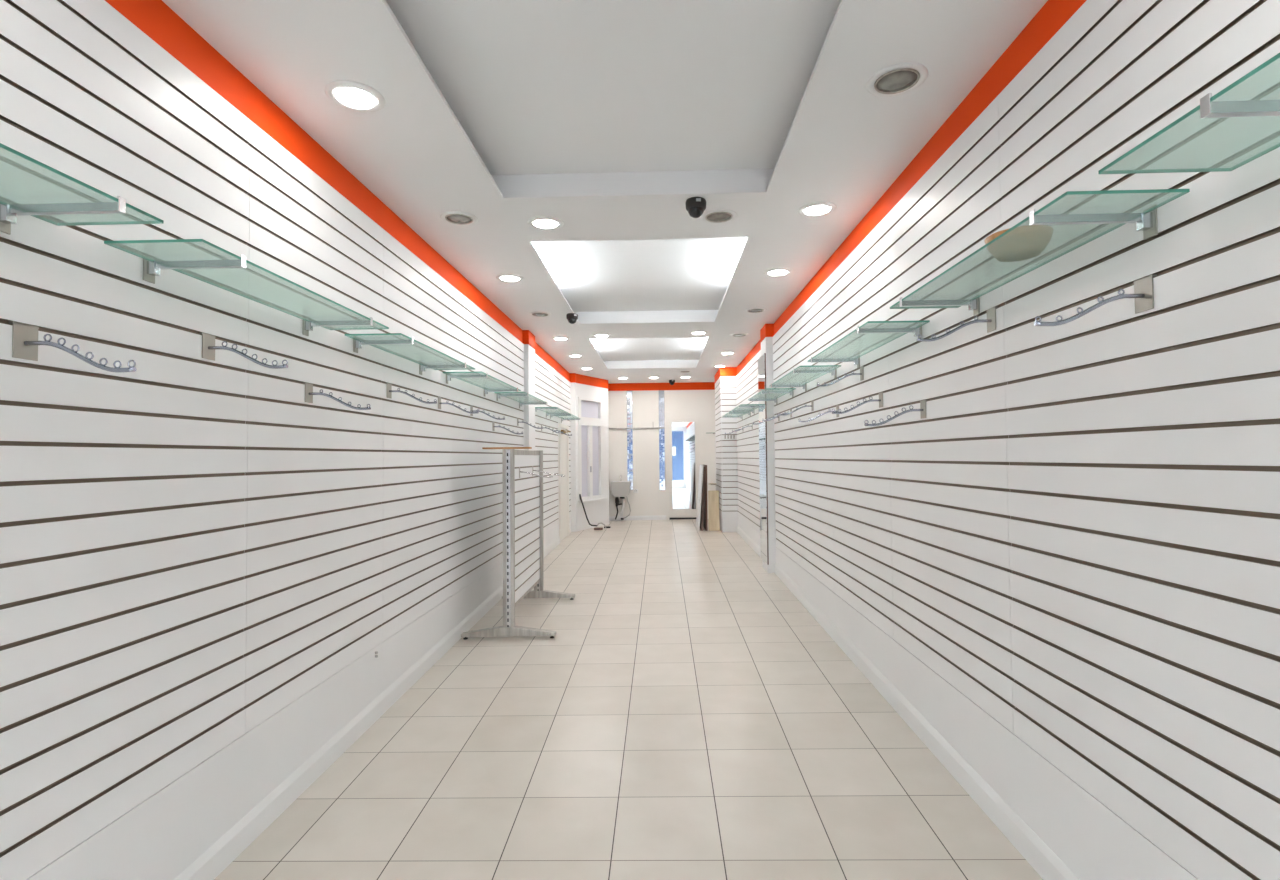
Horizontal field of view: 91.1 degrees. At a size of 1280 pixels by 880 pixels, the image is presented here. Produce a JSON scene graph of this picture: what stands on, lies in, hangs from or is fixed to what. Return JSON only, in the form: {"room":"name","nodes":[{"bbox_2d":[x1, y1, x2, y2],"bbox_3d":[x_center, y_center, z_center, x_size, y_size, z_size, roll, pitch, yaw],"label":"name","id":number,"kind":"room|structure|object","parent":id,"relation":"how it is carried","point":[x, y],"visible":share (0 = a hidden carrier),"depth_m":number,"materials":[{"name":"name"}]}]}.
{"room":"empty retail store","nodes":[
{"label":"empty retail store","id":0,"kind":"room"},
{"bbox_2d":[0,0,571,879],"bbox_3d":[-1.620,0.175,2.576,0.190,3.216,17.450,-1,-2,2],"label":"wall","id":1,"kind":"structure","parent":0,"point":[206,565],"depth_m":2.17,"materials":[{"name":"white paint"}]},
{"bbox_2d":[9,321,136,371],"bbox_3d":[-1.420,-0.233,1.590,0.298,0.127,0.066,-1,-2,2],"label":"faceout arm","id":2,"kind":"object","parent":1,"relation":"attached to","point":[25,342],"visible":1,"depth_m":1.59},
{"bbox_2d":[0,143,163,234],"bbox_3d":[-1.429,-0.564,1.041,0.308,0.080,1.255,-1,-2,2],"label":"glass shelf","id":3,"kind":"object","parent":1,"relation":"attached to","point":[9,212],"visible":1,"depth_m":1.53,"materials":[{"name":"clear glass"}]},
{"bbox_2d":[199,332,287,368],"bbox_3d":[-1.400,-0.316,2.237,0.298,0.127,0.066,-1,-2,2],"label":"faceout arm","id":4,"kind":"object","parent":1,"relation":"attached to","point":[208,341],"visible":1,"depth_m":2.23},
{"bbox_2d":[104,239,388,335],"bbox_3d":[-1.383,-0.528,2.427,0.308,0.080,1.240,-1,-2,2],"label":"glass shelf","id":5,"kind":"object","parent":1,"relation":"attached to","point":[151,268],"visible":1,"depth_m":1.98,"materials":[{"name":"teal glass"}]},
{"bbox_2d":[303,382,370,409],"bbox_3d":[-1.379,-0.199,2.873,0.296,0.127,0.066,-1,-2,2],"label":"faceout arm","id":6,"kind":"object","parent":1,"relation":"attached to","point":[309,393],"visible":1,"depth_m":2.87},
{"bbox_2d":[174,585,502,879],"bbox_3d":[-1.567,1.509,0.698,0.014,0.436,13.370,-1,-2,2],"label":"baseboard","id":7,"kind":"structure","parent":1,"relation":"attached to","point":[225,850],"depth_m":2.86,"materials":[{"name":"white"}]},
{"bbox_2d":[105,0,607,388],"bbox_3d":[-1.226,-1.327,3.527,0.606,0.168,18.896,-1,-2,2],"label":"trim","id":8,"kind":"structure","parent":1,"relation":"attached to","point":[158,21],"depth_m":2.76,"materials":[{"name":"orange paint"}]},
{"bbox_2d":[345,333,474,374],"bbox_3d":[-1.336,-0.491,3.823,0.308,0.080,1.275,-1,-2,2],"label":"glass shelf","id":9,"kind":"object","parent":1,"relation":"attached to","point":[357,344],"visible":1,"depth_m":3.33,"materials":[{"name":"teal glass"}]},
{"bbox_2d":[385,382,436,403],"bbox_3d":[-1.351,-0.277,3.725,0.296,0.127,0.066,-1,-2,2],"label":"faceout arm","id":10,"kind":"object","parent":1,"relation":"attached to","point":[389,385],"visible":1,"depth_m":3.72},
{"bbox_2d":[437,396,478,413],"bbox_3d":[-1.323,-0.254,4.575,0.296,0.127,0.066,-1,-2,2],"label":"faceout arm","id":11,"kind":"object","parent":1,"relation":"attached to","point":[439,398],"visible":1,"depth_m":4.57},
{"bbox_2d":[443,371,520,395],"bbox_3d":[-1.288,-0.453,5.269,0.308,0.080,1.300,-1,-2,2],"label":"glass shelf","id":12,"kind":"object","parent":1,"relation":"attached to","point":[448,377],"visible":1,"depth_m":4.74,"materials":[{"name":"teal glass"}]},
{"bbox_2d":[469,405,504,419],"bbox_3d":[-1.297,-0.234,5.354,0.296,0.127,0.066,-1,-2,2],"label":"faceout arm","id":13,"kind":"object","parent":1,"relation":"attached to","point":[471,406],"visible":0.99,"depth_m":5.35},
{"bbox_2d":[492,421,522,433],"bbox_3d":[-1.273,-0.115,6.051,0.296,0.127,0.066,-1,-2,2],"label":"faceout arm","id":14,"kind":"object","parent":1,"relation":"attached to","point":[493,423],"visible":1,"depth_m":6.05},
{"bbox_2d":[494,392,546,407],"bbox_3d":[-1.242,-0.416,6.683,0.308,0.080,1.250,-1,-2,2],"label":"glass shelf","id":15,"kind":"object","parent":1,"relation":"attached to","point":[497,394],"visible":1,"depth_m":6.20,"materials":[{"name":"teal glass"}]},
{"bbox_2d":[517,418,542,428],"bbox_3d":[-1.240,-0.188,7.082,0.296,0.127,0.066,-1,-2,2],"label":"faceout arm","id":16,"kind":"object","parent":1,"relation":"attached to","point":[518,422],"visible":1,"depth_m":7.08},
{"bbox_2d":[543,536,559,556],"bbox_3d":[-1.299,1.562,8.825,0.014,0.167,2.090,-1,-2,2],"label":"baseboard","id":17,"kind":"structure","parent":1,"relation":"attached to","point":[553,544],"depth_m":9.11,"materials":[{"name":"white"}]},
{"bbox_2d":[535,407,567,417],"bbox_3d":[-1.183,-0.369,8.447,0.308,0.080,1.080,-1,-2,2],"label":"glass shelf","id":18,"kind":"object","parent":1,"relation":"attached to","point":[536,408],"visible":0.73,"depth_m":8.00,"materials":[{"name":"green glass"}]},
{"bbox_2d":[558,423,570,542],"bbox_3d":[-1.245,0.703,10.367,0.256,1.913,0.950,-1,-2,2],"label":"door","id":19,"kind":"structure","parent":1,"relation":"in","point":[563,440],"depth_m":10.34,"materials":[{"name":"beige paint"}]},
{"bbox_2d":[550,413,580,422],"bbox_3d":[-1.141,-0.336,9.715,0.308,0.080,1.280,-1,-2,2],"label":"glass shelf","id":20,"kind":"object","parent":1,"relation":"attached to","point":[568,414],"visible":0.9,"depth_m":9.18,"materials":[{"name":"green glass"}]},
{"bbox_2d":[523,344,534,450],"bbox_3d":[-1.342,0.206,7.616,0.092,3.016,0.400,-1,-2,2],"label":"wall pillar","id":21,"kind":"structure","parent":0,"point":[529,352],"depth_m":7.49,"materials":[{"name":"white paint"}]},
{"bbox_2d":[570,382,576,531],"bbox_3d":[-1.287,0.305,11.345,0.275,3.016,0.120,-1,-2,2],"label":"wall","id":22,"kind":"structure","parent":0,"point":[573,384],"depth_m":11.28,"materials":[{"name":"white paint"}]},
{"bbox_2d":[576,383,608,525],"bbox_3d":[-0.875,0.322,12.127,0.384,3.016,1.660,-1,-2,14],"label":"wall","id":23,"kind":"structure","parent":0,"point":[596,511],"depth_m":11.98,"materials":[{"name":"white paint"}]},
{"bbox_2d":[578,397,606,502],"bbox_3d":[-0.928,0.184,11.787,0.165,1.925,0.885,-1,-2,28],"label":"window","id":24,"kind":"structure","parent":23,"relation":"in","point":[590,411],"depth_m":11.77,"materials":[{"name":"white"}]},
{"bbox_2d":[577,519,608,530],"bbox_3d":[-0.869,1.614,11.809,0.012,0.138,1.143,-1,-2,28],"label":"baseboard","id":25,"kind":"structure","parent":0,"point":[586,526],"depth_m":11.73,"materials":[{"name":"white"}]},
{"bbox_2d":[162,0,1047,382],"bbox_3d":[-0.050,-1.501,3.494,3.300,0.156,19.300,-1,-2,2],"label":"ceiling","id":26,"kind":"structure","parent":0,"point":[601,118],"depth_m":3.02,"materials":[{"name":"white paint"}]},
{"bbox_2d":[325,80,385,111],"bbox_3d":[-1.190,-1.432,2.629,0.232,0.009,0.232,-1,-2,2],"label":"recessed light","id":27,"kind":"object","parent":26,"relation":"in","point":[351,95],"visible":1,"depth_m":2.61,"materials":[{"name":"white"}]},
{"bbox_2d":[335,88,375,107],"bbox_3d":[-1.190,-1.432,2.629,0.156,0.008,0.156,-1,-2,2],"label":"diffuser","id":28,"kind":"object","parent":27,"relation":"attached to","point":[344,97],"depth_m":2.62,"materials":[{"name":"white plastic"}]},
{"bbox_2d":[440,211,477,224],"bbox_3d":[-1.142,-1.397,3.968,0.232,0.009,0.232,-1,-2,2],"label":"recessed light","id":29,"kind":"object","parent":26,"relation":"in","point":[452,217],"visible":1,"depth_m":3.95,"materials":[{"name":"white metal"}]},
{"bbox_2d":[446,215,471,222],"bbox_3d":[-1.142,-1.397,3.968,0.156,0.008,0.156,-1,-2,2],"label":"diffuser","id":30,"kind":"object","parent":29,"relation":"attached to","point":[449,218],"depth_m":3.96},
{"bbox_2d":[496,274,523,281],"bbox_3d":[-1.097,-1.362,5.297,0.232,0.009,0.232,-1,-2,2],"label":"recessed light","id":31,"kind":"object","parent":26,"relation":"in","point":[503,277],"visible":1,"depth_m":5.29,"materials":[{"name":"white"}]},
{"bbox_2d":[501,276,518,280],"bbox_3d":[-1.097,-1.362,5.297,0.156,0.008,0.156,-1,-2,2],"label":"diffuser","id":32,"kind":"object","parent":31,"relation":"attached to","point":[503,278],"depth_m":5.29,"materials":[{"name":"white"}]},
{"bbox_2d":[529,311,550,316],"bbox_3d":[-1.055,-1.326,6.636,0.232,0.009,0.232,-1,-2,2],"label":"recessed light","id":33,"kind":"object","parent":26,"relation":"in","point":[538,313],"visible":1,"depth_m":6.62,"materials":[{"name":"metal"}]},
{"bbox_2d":[533,313,546,315],"bbox_3d":[-1.055,-1.327,6.636,0.156,0.008,0.156,-1,-2,2],"label":"diffuser","id":34,"kind":"object","parent":33,"relation":"attached to","point":[534,314],"depth_m":6.63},
{"bbox_2d":[527,216,563,229],"bbox_3d":[-0.610,-1.399,4.061,0.232,0.009,0.232,-1,-2,2],"label":"recessed light","id":35,"kind":"object","parent":26,"relation":"in","point":[539,222],"visible":1,"depth_m":4.04,"materials":[{"name":"white"}]},
{"bbox_2d":[534,220,557,227],"bbox_3d":[-0.610,-1.399,4.061,0.156,0.008,0.156,-1,-2,2],"label":"diffuser","id":36,"kind":"object","parent":35,"relation":"attached to","point":[537,223],"depth_m":4.06,"materials":[{"name":"white"}]},
{"bbox_2d":[552,337,569,339],"bbox_3d":[-1.010,-1.290,8.005,0.232,0.009,0.232,-1,-2,2],"label":"recessed light","id":37,"kind":"object","parent":26,"relation":"in","point":[553,338],"visible":1,"depth_m":7.98,"materials":[{"name":"white"}]},
{"bbox_2d":[566,313,577,323],"bbox_3d":[-0.718,-1.282,6.663,0.124,0.101,0.126,0,-2,-27],"label":"dome camera","id":38,"kind":"object","parent":26,"relation":"attached to","point":[572,318],"visible":1,"depth_m":6.62,"materials":[{"name":"black plastic"}]},
{"bbox_2d":[568,354,582,356],"bbox_3d":[-0.964,-1.254,9.373,0.232,0.009,0.232,-1,-2,2],"label":"recessed light","id":39,"kind":"object","parent":26,"relation":"in","point":[571,355],"visible":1,"depth_m":9.32,"materials":[{"name":"white"}]},
{"bbox_2d":[592,334,610,337],"bbox_3d":[-0.477,-1.299,7.837,0.232,0.009,0.232,-1,-2,2],"label":"recessed light","id":40,"kind":"object","parent":26,"relation":"in","point":[594,335],"visible":1,"depth_m":7.81,"materials":[{"name":"white plastic"}]},
{"bbox_2d":[685,197,705,217],"bbox_3d":[0.332,-1.370,3.728,0.124,0.101,0.126,-1,-2,2],"label":"dome camera","id":41,"kind":"object","parent":26,"relation":"attached to","point":[695,206],"visible":1,"depth_m":3.69,"materials":[{"name":"black plastic"}]},
{"bbox_2d":[689,331,707,334],"bbox_3d":[0.720,-1.313,7.718,0.232,0.009,0.232,-1,-2,2],"label":"recessed light","id":42,"kind":"object","parent":26,"relation":"in","point":[692,332],"visible":1,"depth_m":7.68,"materials":[{"name":"white"}]},
{"bbox_2d":[701,209,736,223],"bbox_3d":[0.499,-1.411,3.974,0.232,0.009,0.232,-1,-2,2],"label":"recessed light","id":43,"kind":"object","parent":26,"relation":"in","point":[716,216],"visible":0.98,"depth_m":3.96,"materials":[{"name":"metal"}]},
{"bbox_2d":[707,213,730,220],"bbox_3d":[0.499,-1.411,3.974,0.156,0.008,0.156,-1,-2,2],"label":"diffuser","id":44,"kind":"object","parent":43,"relation":"attached to","point":[710,216],"depth_m":3.97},
{"bbox_2d":[720,352,734,354],"bbox_3d":[1.291,-1.277,9.259,0.232,0.009,0.232,-1,-2,2],"label":"recessed light","id":45,"kind":"object","parent":26,"relation":"in","point":[723,353],"visible":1,"depth_m":9.25,"materials":[{"name":"white plastic"}]},
{"bbox_2d":[730,333,748,336],"bbox_3d":[1.242,-1.314,7.860,0.232,0.009,0.232,-1,-2,2],"label":"recessed light","id":46,"kind":"object","parent":26,"relation":"in","point":[733,334],"visible":1,"depth_m":7.83,"materials":[{"name":"metal"}]},
{"bbox_2d":[744,307,766,312],"bbox_3d":[1.203,-1.349,6.542,0.232,0.009,0.232,-1,-2,2],"label":"recessed light","id":47,"kind":"object","parent":26,"relation":"in","point":[756,309],"visible":1,"depth_m":6.53,"materials":[{"name":"metal"}]},
{"bbox_2d":[749,309,762,311],"bbox_3d":[1.203,-1.349,6.542,0.156,0.008,0.156,-1,-2,2],"label":"diffuser","id":48,"kind":"object","parent":47,"relation":"attached to","point":[750,310],"depth_m":6.53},
{"bbox_2d":[764,268,791,276],"bbox_3d":[1.140,-1.384,5.193,0.232,0.009,0.232,-1,-2,2],"label":"recessed light","id":49,"kind":"object","parent":26,"relation":"in","point":[775,272],"visible":1,"depth_m":5.18,"materials":[{"name":"white"}]},
{"bbox_2d":[769,270,786,274],"bbox_3d":[1.140,-1.384,5.193,0.156,0.008,0.156,-1,-2,2],"label":"diffuser","id":50,"kind":"object","parent":49,"relation":"attached to","point":[771,272],"depth_m":5.18,"materials":[{"name":"white"}]},
{"bbox_2d":[798,202,836,216],"bbox_3d":[1.091,-1.419,3.875,0.232,0.009,0.232,-1,-2,2],"label":"recessed light","id":51,"kind":"object","parent":26,"relation":"in","point":[815,209],"visible":1,"depth_m":3.86,"materials":[{"name":"white"}]},
{"bbox_2d":[804,206,829,214],"bbox_3d":[1.091,-1.419,3.875,0.156,0.008,0.156,-1,-2,2],"label":"diffuser","id":52,"kind":"object","parent":51,"relation":"attached to","point":[808,210],"depth_m":3.88,"materials":[{"name":"white plastic"}]},
{"bbox_2d":[866,62,927,96],"bbox_3d":[1.040,-1.453,2.546,0.232,0.009,0.232,-1,-2,2],"label":"recessed light","id":53,"kind":"object","parent":26,"relation":"in","point":[900,78],"visible":1,"depth_m":2.53,"materials":[{"name":"metal"}]},
{"bbox_2d":[876,70,917,91],"bbox_3d":[1.040,-1.454,2.546,0.156,0.008,0.156,-1,-2,2],"label":"diffuser","id":54,"kind":"object","parent":53,"relation":"attached to","point":[886,80],"depth_m":2.54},
{"bbox_2d":[214,519,1042,879],"bbox_3d":[-0.022,1.622,3.411,3.300,0.526,19.500,-1,-2,2],"label":"floor","id":55,"kind":"structure","parent":0,"point":[685,715],"depth_m":3.00,"materials":[{"name":"tile"}]},
{"bbox_2d":[461,449,574,639],"bbox_3d":[-1.019,0.835,5.567,0.745,1.495,1.270,-1,-2,2],"label":"display rack","id":56,"kind":"object","parent":55,"relation":"on","point":[523,558],"visible":1,"depth_m":5.29,"materials":[{"name":"metal"}]},
{"bbox_2d":[482,447,531,448],"bbox_3d":[-1.053,0.064,4.983,0.380,0.013,0.090,-1,-2,2],"label":"board","id":57,"kind":"object","parent":56,"relation":"on","point":[482,447],"visible":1,"depth_m":4.94,"materials":[{"name":"brown wood"}]},
{"bbox_2d":[519,467,552,477],"bbox_3d":[-0.875,0.274,5.296,0.285,0.092,0.028,-1,-2,2],"label":"wire hook","id":58,"kind":"object","parent":56,"relation":"attached to","point":[519,467],"visible":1,"depth_m":5.29,"materials":[{"name":"metal"}]},
{"bbox_2d":[532,466,562,475],"bbox_3d":[-0.857,0.288,5.846,0.285,0.092,0.028,-1,-2,2],"label":"wire hook","id":59,"kind":"object","parent":56,"relation":"attached to","point":[532,466],"visible":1,"depth_m":5.84,"materials":[{"name":"silver metal"}]},
{"bbox_2d":[579,494,609,529],"bbox_3d":[-0.786,1.306,11.468,0.686,0.661,0.207,1,-2,-44],"label":"wand","id":60,"kind":"object","parent":55,"relation":"on","point":[595,528],"visible":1,"depth_m":11.41,"materials":[{"name":"black"}]},
{"bbox_2d":[696,465,702,530],"bbox_3d":[1.079,1.022,11.373,0.102,1.143,0.750,-1,-2,2],"label":"board","id":61,"kind":"object","parent":55,"relation":"on","point":[700,466],"visible":1,"depth_m":11.18,"materials":[{"name":"white"}]},
{"bbox_2d":[700,466,704,530],"bbox_3d":[1.116,1.032,11.306,0.079,1.118,0.720,-1,-2,2],"label":"plank","id":62,"kind":"object","parent":55,"relation":"on","point":[703,482],"visible":0.62,"depth_m":10.96,"materials":[{"name":"laminate"}]},
{"bbox_2d":[703,465,707,530],"bbox_3d":[1.169,1.017,11.285,0.035,1.142,0.720,-1,-2,2],"label":"plank","id":63,"kind":"object","parent":55,"relation":"on","point":[705,513],"visible":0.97,"depth_m":10.95,"materials":[{"name":"laminate"}]},
{"bbox_2d":[708,491,719,530],"bbox_3d":[1.288,1.232,10.963,0.190,0.693,0.095,-1,-2,2],"label":"plywood sheet","id":64,"kind":"object","parent":55,"relation":"on","point":[713,496],"visible":1,"depth_m":10.96,"materials":[{"name":"beige wood"}]},
{"bbox_2d":[608,382,715,519],"bbox_3d":[0.530,0.333,12.985,2.800,3.016,0.200,-1,-2,2],"label":"wall","id":65,"kind":"structure","parent":0,"point":[649,500],"depth_m":12.90,"materials":[{"name":"beige paint"}]},
{"bbox_2d":[611,475,630,519],"bbox_3d":[-0.385,1.168,12.752,0.390,0.910,0.258,-1,-2,2],"label":"basin","id":66,"kind":"object","parent":65,"relation":"attached to","point":[621,489],"visible":1,"depth_m":12.63,"materials":[{"name":"white ceramic"}]},
{"bbox_2d":[627,391,632,489],"bbox_3d":[-0.207,0.005,12.912,0.116,2.040,0.011,-1,-2,2],"label":"strip","id":67,"kind":"object","parent":65,"relation":"attached to","point":[629,393],"visible":0.96,"depth_m":12.91,"materials":[{"name":"blue glass"}]},
{"bbox_2d":[609,427,664,428],"bbox_3d":[-0.066,-0.301,12.904,1.145,0.140,0.034,-1,-2,2],"label":"wall rail","id":68,"kind":"object","parent":65,"relation":"attached to","point":[659,427],"visible":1,"depth_m":12.89,"materials":[{"name":"metal"}]},
{"bbox_2d":[609,515,665,520],"bbox_3d":[-0.047,1.612,12.865,1.170,0.137,0.012,-1,-2,2],"label":"baseboard","id":69,"kind":"structure","parent":65,"relation":"attached to","point":[652,517],"depth_m":12.86,"materials":[{"name":"white"}]},
{"bbox_2d":[608,382,714,390],"bbox_3d":[0.630,-1.101,12.918,2.570,0.154,0.004,-1,-2,2],"label":"trim","id":70,"kind":"structure","parent":65,"relation":"attached to","point":[690,385],"depth_m":12.92,"materials":[{"name":"orange paint"}]},
{"bbox_2d":[659,390,664,489],"bbox_3d":[0.449,0.004,12.891,0.116,2.050,0.011,-1,-2,2],"label":"strip","id":71,"kind":"object","parent":65,"relation":"attached to","point":[661,392],"visible":1,"depth_m":12.89,"materials":[{"name":"blue glass"}]},
{"bbox_2d":[666,418,699,519],"bbox_3d":[0.886,0.589,12.854,0.685,2.090,0.046,-1,-2,2],"label":"door","id":72,"kind":"structure","parent":65,"relation":"in","point":[682,437],"depth_m":12.84,"materials":[{"name":"beige paint"}]},
{"bbox_2d":[715,376,737,531],"bbox_3d":[1.569,0.278,11.262,0.330,3.016,1.118,-1,-2,2],"label":"wall column","id":73,"kind":"structure","parent":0,"point":[725,386],"depth_m":10.72,"materials":[{"name":"white paint"}]},
{"bbox_2d":[761,337,775,572],"bbox_3d":[1.513,0.175,7.367,0.124,3.016,0.390,-1,-2,2],"label":"wall pillar","id":74,"kind":"structure","parent":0,"point":[767,343],"depth_m":7.18,"materials":[{"name":"white paint"}]},
{"bbox_2d":[758,353,768,564],"bbox_3d":[1.457,0.217,7.438,0.016,2.424,0.480,-1,-2,2],"label":"mirror","id":75,"kind":"object","parent":74,"relation":"attached to","point":[762,360],"visible":1,"depth_m":7.37,"materials":[{"name":"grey mirror"}]},
{"bbox_2d":[736,0,1279,879],"bbox_3d":[1.511,0.169,3.398,0.206,3.216,19.300,-1,-2,2],"label":"wall","id":76,"kind":"structure","parent":0,"point":[1068,567],"depth_m":1.93,"materials":[{"name":"white paint"}]},
{"bbox_2d":[722,411,750,419],"bbox_3d":[1.452,-0.363,9.545,0.308,0.080,1.250,-1,-2,2],"label":"glass shelf","id":77,"kind":"object","parent":76,"relation":"attached to","point":[730,412],"visible":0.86,"depth_m":9.04,"materials":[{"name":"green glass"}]},
{"bbox_2d":[731,404,758,414],"bbox_3d":[1.410,-0.396,8.296,0.308,0.080,1.050,-1,-2,2],"label":"glass shelf","id":78,"kind":"object","parent":76,"relation":"attached to","point":[738,406],"visible":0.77,"depth_m":7.93,"materials":[{"name":"green glass"}]},
{"bbox_2d":[737,526,760,557],"bbox_3d":[1.602,1.498,9.096,0.014,0.178,3.140,-1,-2,2],"label":"baseboard","id":79,"kind":"structure","parent":76,"relation":"attached to","point":[750,542],"depth_m":9.17,"materials":[{"name":"white"}]},
{"bbox_2d":[753,413,779,424],"bbox_3d":[1.378,-0.233,6.867,0.296,0.127,0.066,-1,-2,2],"label":"faceout arm","id":80,"kind":"object","parent":76,"relation":"attached to","point":[778,413],"visible":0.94,"depth_m":6.86},
{"bbox_2d":[748,388,795,404],"bbox_3d":[1.352,-0.442,6.543,0.308,0.080,1.180,-1,-2,2],"label":"glass shelf","id":81,"kind":"object","parent":76,"relation":"attached to","point":[761,391],"visible":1,"depth_m":6.13,"materials":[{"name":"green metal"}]},
{"bbox_2d":[762,408,792,420],"bbox_3d":[1.357,-0.250,6.227,0.296,0.127,0.066,-1,-2,2],"label":"faceout arm","id":82,"kind":"object","parent":76,"relation":"attached to","point":[790,408],"visible":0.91,"depth_m":6.22},
{"bbox_2d":[779,400,813,415],"bbox_3d":[1.328,-0.273,5.348,0.296,0.127,0.066,-1,-2,2],"label":"faceout arm","id":83,"kind":"object","parent":76,"relation":"attached to","point":[811,405],"visible":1,"depth_m":5.34},
{"bbox_2d":[769,365,840,391],"bbox_3d":[1.304,-0.480,5.084,0.308,0.080,1.260,-1,-2,2],"label":"glass shelf","id":84,"kind":"object","parent":76,"relation":"attached to","point":[833,372],"visible":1,"depth_m":4.63,"materials":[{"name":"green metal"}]},
{"bbox_2d":[798,404,839,421],"bbox_3d":[1.304,-0.193,4.586,0.296,0.127,0.066,-1,-2,2],"label":"faceout arm","id":85,"kind":"object","parent":76,"relation":"attached to","point":[837,406],"visible":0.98,"depth_m":4.58},
{"bbox_2d":[817,366,864,386],"bbox_3d":[1.283,-0.407,4.032,0.296,0.127,0.066,-1,-2,2],"label":"faceout arm","id":86,"kind":"object","parent":76,"relation":"attached to","point":[861,373],"visible":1,"depth_m":4.03},
{"bbox_2d":[831,392,883,413],"bbox_3d":[1.273,-0.216,3.687,0.298,0.127,0.066,-1,-2,2],"label":"faceout arm","id":87,"kind":"object","parent":76,"relation":"attached to","point":[880,399],"visible":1,"depth_m":3.68},
{"bbox_2d":[808,320,929,368],"bbox_3d":[1.255,-0.519,3.608,0.308,0.080,1.235,-1,-2,2],"label":"glass shelf","id":88,"kind":"object","parent":76,"relation":"attached to","point":[916,331],"visible":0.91,"depth_m":3.12,"materials":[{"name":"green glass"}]},
{"bbox_2d":[864,399,927,425],"bbox_3d":[1.254,-0.132,3.095,0.298,0.127,0.066,-1,-2,2],"label":"faceout arm","id":89,"kind":"object","parent":76,"relation":"attached to","point":[922,409],"visible":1,"depth_m":3.09},
{"bbox_2d":[714,0,1086,383],"bbox_3d":[1.271,-1.359,3.447,0.288,0.152,18.900,-1,-2,2],"label":"trim","id":90,"kind":"structure","parent":76,"relation":"attached to","point":[1054,14],"depth_m":2.81,"materials":[{"name":"orange paint"}]},
{"bbox_2d":[775,563,1078,879],"bbox_3d":[1.319,1.439,0.529,0.014,0.433,13.220,-1,-2,2],"label":"baseboard","id":91,"kind":"structure","parent":76,"relation":"attached to","point":[1030,846],"depth_m":2.76,"materials":[{"name":"white"}]},
{"bbox_2d":[917,306,997,341],"bbox_3d":[1.231,-0.449,2.453,0.296,0.127,0.066,-1,-2,2],"label":"faceout arm","id":92,"kind":"object","parent":76,"relation":"attached to","point":[991,313],"visible":1,"depth_m":2.45},
{"bbox_2d":[890,189,1189,315],"bbox_3d":[1.205,-0.558,2.114,0.308,0.080,1.185,-1,-2,2],"label":"glass shelf","id":93,"kind":"object","parent":76,"relation":"attached to","point":[1146,221],"visible":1,"depth_m":1.65,"materials":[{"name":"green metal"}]},
{"bbox_2d":[984,225,1053,261],"bbox_3d":[1.221,-0.626,2.028,0.192,0.066,0.192,-1,-2,2],"label":"bowl","id":94,"kind":"object","parent":93,"relation":"on","point":[1021,243],"visible":0.98,"depth_m":1.97,"materials":[{"name":"beige ceramic"}]},
{"bbox_2d":[1034,274,1156,325],"bbox_3d":[1.206,-0.369,1.681,0.296,0.127,0.066,-1,-2,2],"label":"faceout arm","id":95,"kind":"object","parent":76,"relation":"attached to","point":[1143,295],"visible":1,"depth_m":1.68},
{"bbox_2d":[1098,53,1279,173],"bbox_3d":[1.161,-0.593,0.795,0.308,0.080,1.235,-1,-2,2],"label":"glass shelf","id":96,"kind":"object","parent":76,"relation":"attached to","point":[1209,108],"visible":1,"depth_m":1.13,"materials":[{"name":"green glass"}]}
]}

